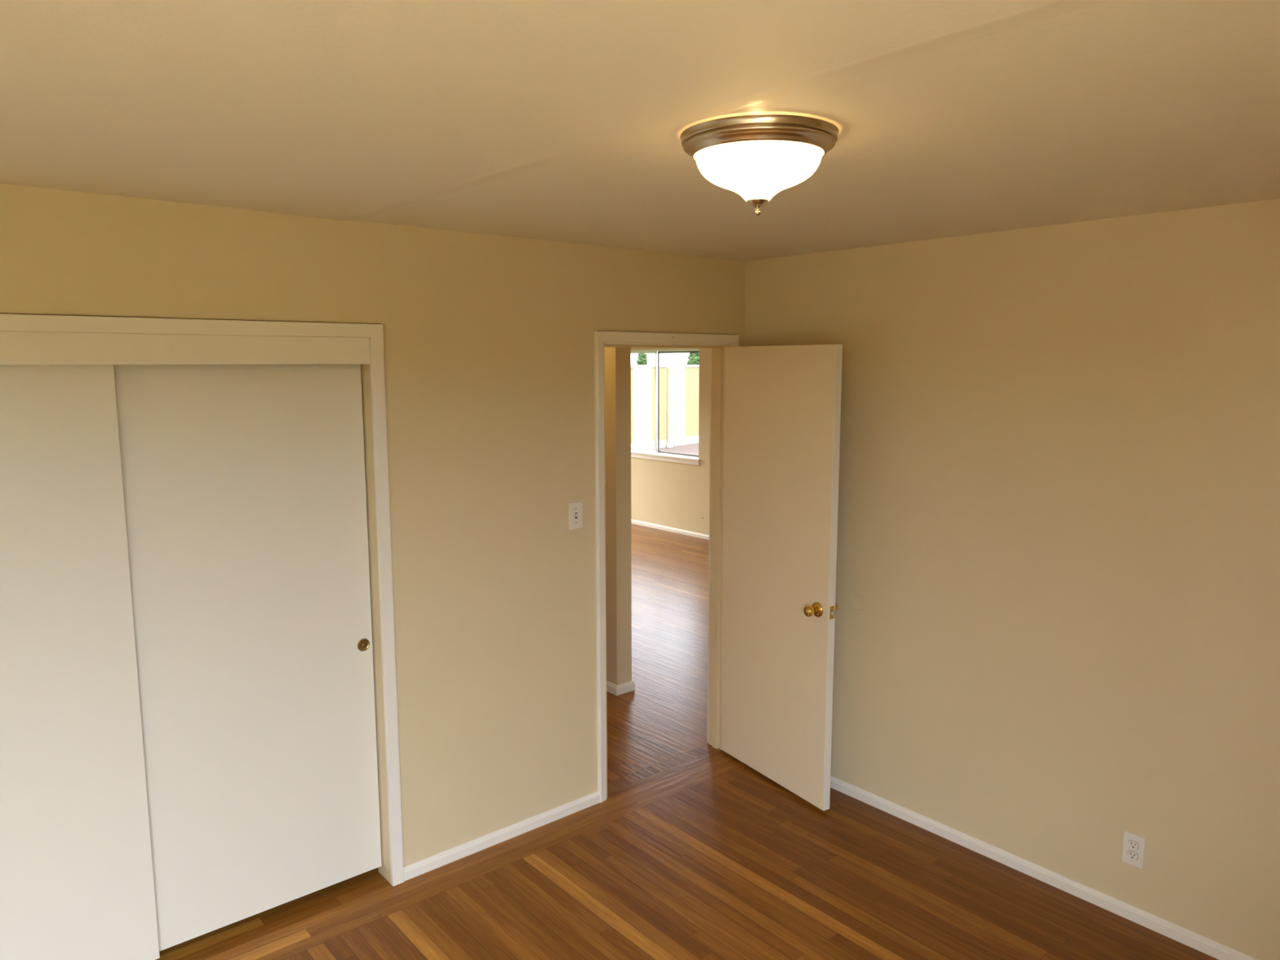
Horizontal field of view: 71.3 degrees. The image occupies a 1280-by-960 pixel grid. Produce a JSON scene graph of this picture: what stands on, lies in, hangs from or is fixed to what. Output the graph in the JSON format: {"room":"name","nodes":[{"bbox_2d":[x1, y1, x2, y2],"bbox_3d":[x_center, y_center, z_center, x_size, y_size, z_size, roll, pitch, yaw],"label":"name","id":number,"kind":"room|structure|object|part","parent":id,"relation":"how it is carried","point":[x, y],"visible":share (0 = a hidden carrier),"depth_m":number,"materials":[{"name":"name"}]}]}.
{"room":"empty bedroom","nodes":[
{"label":"empty bedroom","id":0,"kind":"room"},
{"bbox_2d":[0,183,745,866],"bbox_3d":[-1.219,0.344,3.065,4.664,2.440,0.114,-6,10,-40],"label":"wall","id":1,"kind":"structure","parent":0,"point":[489,339],"depth_m":3.44,"materials":[{"name":"beige paint"}]},
{"bbox_2d":[0,364,159,959],"bbox_3d":[-1.917,0.618,2.480,0.922,1.958,0.034,-6,10,-40],"label":"door","id":2,"kind":"structure","parent":1,"relation":"in","point":[77,882],"depth_m":2.64,"materials":[{"name":"paint"}]},
{"bbox_2d":[0,312,404,886],"bbox_3d":[-1.628,0.562,2.731,1.807,2.096,0.131,-6,10,-40],"label":"closet frame","id":3,"kind":"object","parent":1,"relation":"attached to","point":[25,339],"visible":0.98,"depth_m":2.98,"materials":[{"name":"wood"}]},
{"bbox_3d":[-1.593,-0.445,2.554,1.807,0.047,0.017,-6,10,-40],"label":"head casing","id":4,"kind":"part","parent":3,"relation":"part of","materials":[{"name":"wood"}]},
{"bbox_3d":[-0.921,0.493,3.254,0.047,2.093,0.017,-6,10,-40],"label":"casing","id":5,"kind":"part","parent":3,"relation":"part of","materials":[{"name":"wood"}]},
{"bbox_2d":[113,364,382,951],"bbox_3d":[-1.352,0.547,3.004,0.928,1.958,0.034,-6,10,-40],"label":"door","id":6,"kind":"structure","parent":1,"relation":"in","point":[244,485],"depth_m":3.02,"materials":[{"name":"paint"}]},
{"bbox_3d":[-1.015,0.606,3.281,0.047,0.047,0.004,-6,10,-40],"label":"finger pull","id":7,"kind":"part","parent":6,"relation":"part of","materials":[{"name":"gold metal"}]},
{"bbox_2d":[404,791,599,881],"bbox_3d":[-0.544,1.463,3.707,0.946,0.050,0.014,-6,10,-40],"label":"baseboard","id":8,"kind":"structure","parent":1,"relation":"attached to","point":[423,866],"depth_m":3.67,"materials":[{"name":"wood"}]},
{"bbox_2d":[568,501,582,529],"bbox_3d":[-0.268,0.151,3.770,0.070,0.114,0.016,-6,10,-40],"label":"light switch","id":9,"kind":"object","parent":1,"relation":"attached to","point":[575,508],"visible":1,"depth_m":3.77,"materials":[{"name":"plastic"}]},
{"bbox_2d":[594,330,738,802],"bbox_3d":[0.102,0.367,4.200,0.864,2.092,0.148,-6,10,-40],"label":"door frame","id":10,"kind":"structure","parent":1,"relation":"attached to","point":[717,343],"depth_m":4.13,"materials":[{"name":"wood"}]},
{"bbox_3d":[-0.169,0.410,3.888,0.043,2.090,0.018,-6,10,-40],"label":"casing","id":11,"kind":"part","parent":10,"relation":"part of","materials":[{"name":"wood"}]},
{"bbox_3d":[0.143,-0.640,4.018,0.864,0.043,0.018,-6,10,-40],"label":"head casing","id":12,"kind":"part","parent":10,"relation":"part of","materials":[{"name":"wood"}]},
{"bbox_3d":[0.059,0.362,4.250,0.864,2.090,0.016,-6,10,-40],"label":"hall casing","id":13,"kind":"part","parent":10,"relation":"part of","materials":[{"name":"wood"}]},
{"bbox_3d":[0.457,0.339,4.415,0.043,2.090,0.018,-6,10,-40],"label":"casing","id":14,"kind":"part","parent":10,"relation":"part of","materials":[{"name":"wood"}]},
{"bbox_2d":[0,0,1279,261],"bbox_3d":[-0.843,-1.246,5.190,8.468,0.165,10.278,-6,10,-40],"label":"ceiling","id":15,"kind":"structure","parent":0,"point":[563,121],"depth_m":1.70,"materials":[{"name":"paint"}]},
{"bbox_2d":[680,114,839,215],"bbox_3d":[0.252,-0.650,1.908,0.334,0.165,0.334,-6,10,-40],"label":"ceiling light","id":16,"kind":"object","parent":15,"relation":"attached to","point":[756,157],"visible":1,"depth_m":1.80,"materials":[{"name":"white glass"}]},
{"bbox_3d":[0.252,-0.578,1.918,0.014,0.019,0.014,-6,10,-40],"label":"finial knob","id":17,"kind":"part","parent":16,"relation":"part of","materials":[{"name":"gold metal"}]},
{"bbox_3d":[0.252,-0.647,1.909,0.268,0.098,0.268,-6,10,-40],"label":"lamp shade","id":18,"kind":"part","parent":16,"relation":"part of","materials":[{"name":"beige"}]},
{"bbox_2d":[631,347,711,535],"bbox_3d":[1.186,-0.494,9.389,0.114,2.440,6.714,-6,10,-40],"label":"wall","id":19,"kind":"structure","parent":0,"point":[673,495],"depth_m":10.25,"materials":[{"name":"beige paint"}]},
{"bbox_2d":[631,348,700,465],"bbox_3d":[0.176,-0.882,10.500,0.130,1.288,1.612,-6,10,-40],"label":"window","id":20,"kind":"structure","parent":19,"relation":"in","point":[656,455],"depth_m":10.48,"materials":[{"name":"silver metal"}]},
{"bbox_3d":[-0.051,-0.952,10.800,0.018,1.184,0.762,-6,10,-40],"label":"sash","id":21,"kind":"part","parent":20,"relation":"part of","materials":[{"name":"clear glass"}]},
{"bbox_3d":[0.157,-0.300,10.559,0.077,0.022,1.612,-6,10,-40],"label":"sill","id":22,"kind":"part","parent":20,"relation":"part of","materials":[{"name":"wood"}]},
{"bbox_3d":[0.459,-0.878,10.239,0.018,1.184,0.762,-6,10,-40],"label":"sash","id":23,"kind":"part","parent":20,"relation":"part of","materials":[{"name":"clear glass"}]},
{"bbox_2d":[631,519,709,539],"bbox_3d":[1.139,0.696,9.504,0.014,0.050,6.486,-6,10,-40],"label":"baseboard","id":24,"kind":"structure","parent":19,"relation":"attached to","point":[633,522],"depth_m":10.40,"materials":[{"name":"wood"}]},
{"bbox_2d":[155,523,1218,959],"bbox_3d":[-0.839,1.290,5.525,8.468,0.080,10.278,-6,10,-40],"label":"floor","id":25,"kind":"structure","parent":0,"point":[691,851],"depth_m":3.39,"materials":[{"name":"brown wood"}]},
{"bbox_2d":[720,344,842,810],"bbox_3d":[0.618,0.404,4.081,0.168,2.012,0.764,-5,9,-32],"label":"door","id":26,"kind":"structure","parent":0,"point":[782,403],"depth_m":4.01,"materials":[{"name":"wood"}]},
{"bbox_3d":[0.731,0.559,3.813,0.050,0.047,0.047,-5,9,-32],"label":"knob","id":27,"kind":"part","parent":26,"relation":"part of","materials":[{"name":"gold metal"}]},
{"bbox_3d":[0.814,0.562,3.786,0.025,0.057,0.003,-5,9,-32],"label":"latch plate","id":28,"kind":"part","parent":26,"relation":"part of","materials":[{"name":"gold metal"}]},
{"bbox_2d":[604,198,1279,959],"bbox_3d":[-0.445,0.005,5.620,0.144,2.440,10.164,-6,10,-40],"label":"wall","id":29,"kind":"structure","parent":0,"point":[1059,509],"depth_m":3.24,"materials":[{"name":"beige paint"}]},
{"bbox_2d":[604,463,606,483],"bbox_3d":[-0.224,-0.039,5.228,0.016,0.114,0.070,-6,10,-40],"label":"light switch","id":30,"kind":"object","parent":29,"relation":"attached to","point":[605,464],"visible":0.24,"depth_m":5.21,"materials":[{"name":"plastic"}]},
{"bbox_2d":[606,680,635,695],"bbox_3d":[-1.916,0.965,7.469,0.140,0.058,5.654,-6,10,-40],"label":"baseboard","id":31,"kind":"structure","parent":29,"relation":"attached to","point":[625,687],"depth_m":5.33,"materials":[{"name":"wood"}]},
{"bbox_2d":[830,775,1257,959],"bbox_3d":[1.626,1.515,3.291,0.014,0.050,3.436,-6,10,-40],"label":"baseboard","id":32,"kind":"structure","parent":29,"relation":"attached to","point":[1219,951],"depth_m":3.37,"materials":[{"name":"wood"}]},
{"bbox_2d":[1121,831,1145,869],"bbox_3d":[1.734,1.300,3.138,0.008,0.114,0.070,-6,10,-40],"label":"wall outlet","id":33,"kind":"object","parent":29,"relation":"attached to","point":[1133,847],"visible":1,"depth_m":3.13,"materials":[{"name":"plastic"}]},
{"bbox_2d":[1127,850,1137,860],"bbox_3d":[1.732,1.320,3.139,0.003,0.027,0.034,-6,10,-40],"label":"receptacle","id":34,"kind":"object","parent":33,"relation":"attached to","point":[1131,855],"depth_m":3.14,"materials":[{"name":"plastic"}]},
{"bbox_2d":[1128,840,1138,849],"bbox_3d":[1.732,1.281,3.134,0.003,0.027,0.034,-6,10,-40],"label":"receptacle","id":35,"kind":"object","parent":33,"relation":"attached to","point":[1132,844],"depth_m":3.13,"materials":[{"name":"plastic"}]},
{"label":"outside","id":36,"kind":"structure","parent":0,"visible":0},
{"bbox_2d":[648,442,698,454],"bbox_3d":[1.362,0.203,15.116,75.000,0.260,75.000,-6,10,-40],"label":"ground","id":37,"kind":"structure","parent":36,"point":[692,448],"depth_m":21.17,"materials":[{"name":"concrete"}]},
{"bbox_2d":[636,353,648,364],"bbox_3d":[0.055,-2.282,23.525,0.364,2.471,0.378,-6,10,-40],"label":"tree","id":38,"kind":"object","parent":37,"relation":"on","point":[642,357],"visible":0.2,"depth_m":23.34,"materials":[{"name":"green plant"}]},
{"bbox_2d":[631,364,698,449],"bbox_3d":[0.981,-1.817,21.851,0.180,1.985,10.223,5,9,36],"label":"wooden fence","id":39,"kind":"object","parent":37,"relation":"on","point":[678,384],"visible":0.25,"depth_m":21.42,"materials":[{"name":"white wood"}]},
{"bbox_3d":[0.931,-2.777,21.747,0.075,0.055,10.200,5,9,36],"label":"cap rail","id":40,"kind":"part","parent":39,"relation":"part of","materials":[{"name":"white wood"}]},
{"bbox_3d":[0.663,-1.737,21.458,0.045,1.930,0.060,5,9,36],"label":"post","id":41,"kind":"part","parent":39,"relation":"part of","materials":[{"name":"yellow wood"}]},
{"bbox_3d":[0.717,-0.845,21.536,0.084,0.140,0.160,5,9,36],"label":"post","id":42,"kind":"part","parent":39,"relation":"part of","materials":[{"name":"white wood"}]},
{"bbox_2d":[685,352,699,364],"bbox_3d":[1.585,-2.556,25.308,0.621,2.544,0.616,-6,10,-40],"label":"tree","id":43,"kind":"object","parent":37,"relation":"on","point":[694,357],"visible":0.2,"depth_m":25.04,"materials":[{"name":"green plant"}]}
]}

